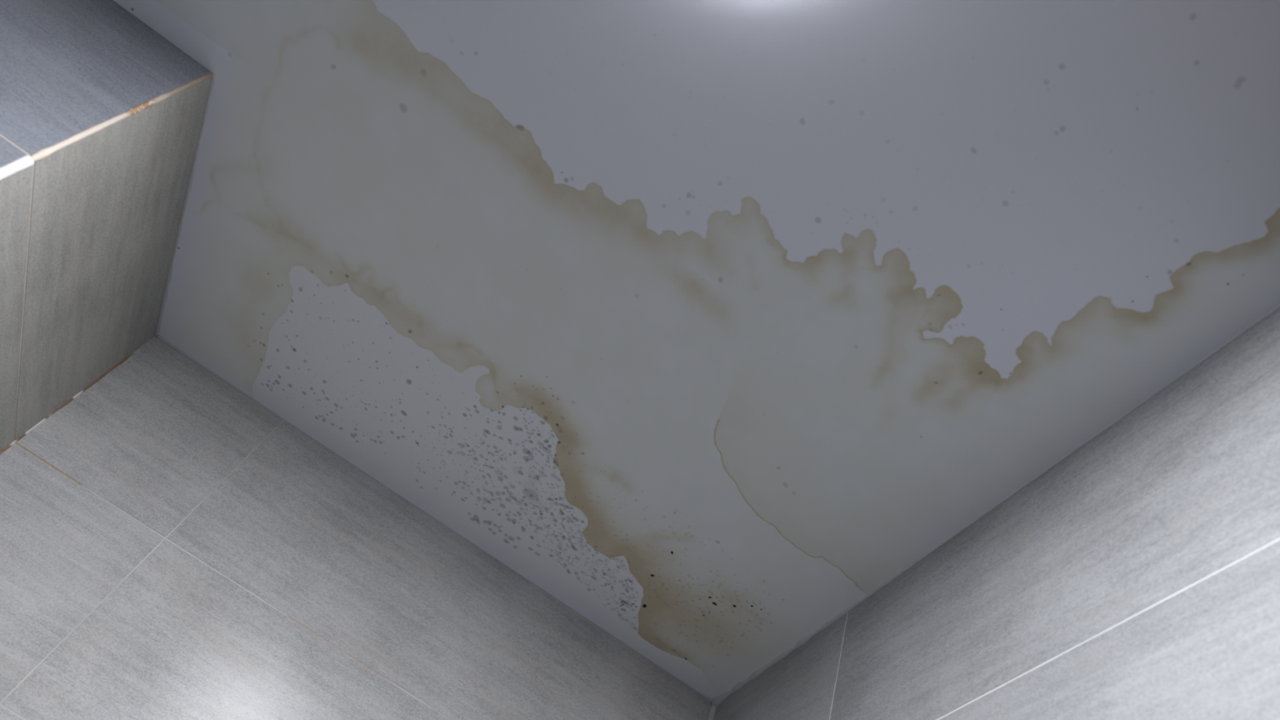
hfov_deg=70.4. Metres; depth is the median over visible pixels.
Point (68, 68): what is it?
wall
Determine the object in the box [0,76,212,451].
wall
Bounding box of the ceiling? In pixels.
[113,0,1279,698]
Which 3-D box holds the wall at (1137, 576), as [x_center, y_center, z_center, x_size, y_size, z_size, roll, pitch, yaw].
[0.076,1.018,0.385,0.100,2.503,1.258,34,-51,-4]
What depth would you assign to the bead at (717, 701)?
1.43 m
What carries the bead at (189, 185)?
attached to the wall at (89, 229)
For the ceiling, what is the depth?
1.18 m
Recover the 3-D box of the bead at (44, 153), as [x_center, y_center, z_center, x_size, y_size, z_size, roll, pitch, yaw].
[-0.635,-0.308,1.131,0.010,0.303,0.010,34,-51,-4]
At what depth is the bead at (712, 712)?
1.69 m
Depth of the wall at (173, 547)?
1.45 m
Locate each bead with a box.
[0,155,34,180]
[0,336,155,454]
[30,71,213,161]
[155,72,215,337]
[155,335,711,702]
[706,705,716,719]
[711,305,1279,707]
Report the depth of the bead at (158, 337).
1.64 m
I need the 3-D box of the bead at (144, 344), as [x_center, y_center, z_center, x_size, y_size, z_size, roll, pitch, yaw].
[-1.239,0.655,0.642,0.007,2.498,0.007,-2,-57,23]
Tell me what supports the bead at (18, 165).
attached to the wall at (68, 68)
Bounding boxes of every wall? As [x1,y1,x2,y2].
[0,0,210,167]
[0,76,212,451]
[0,336,711,719]
[713,306,1279,719]

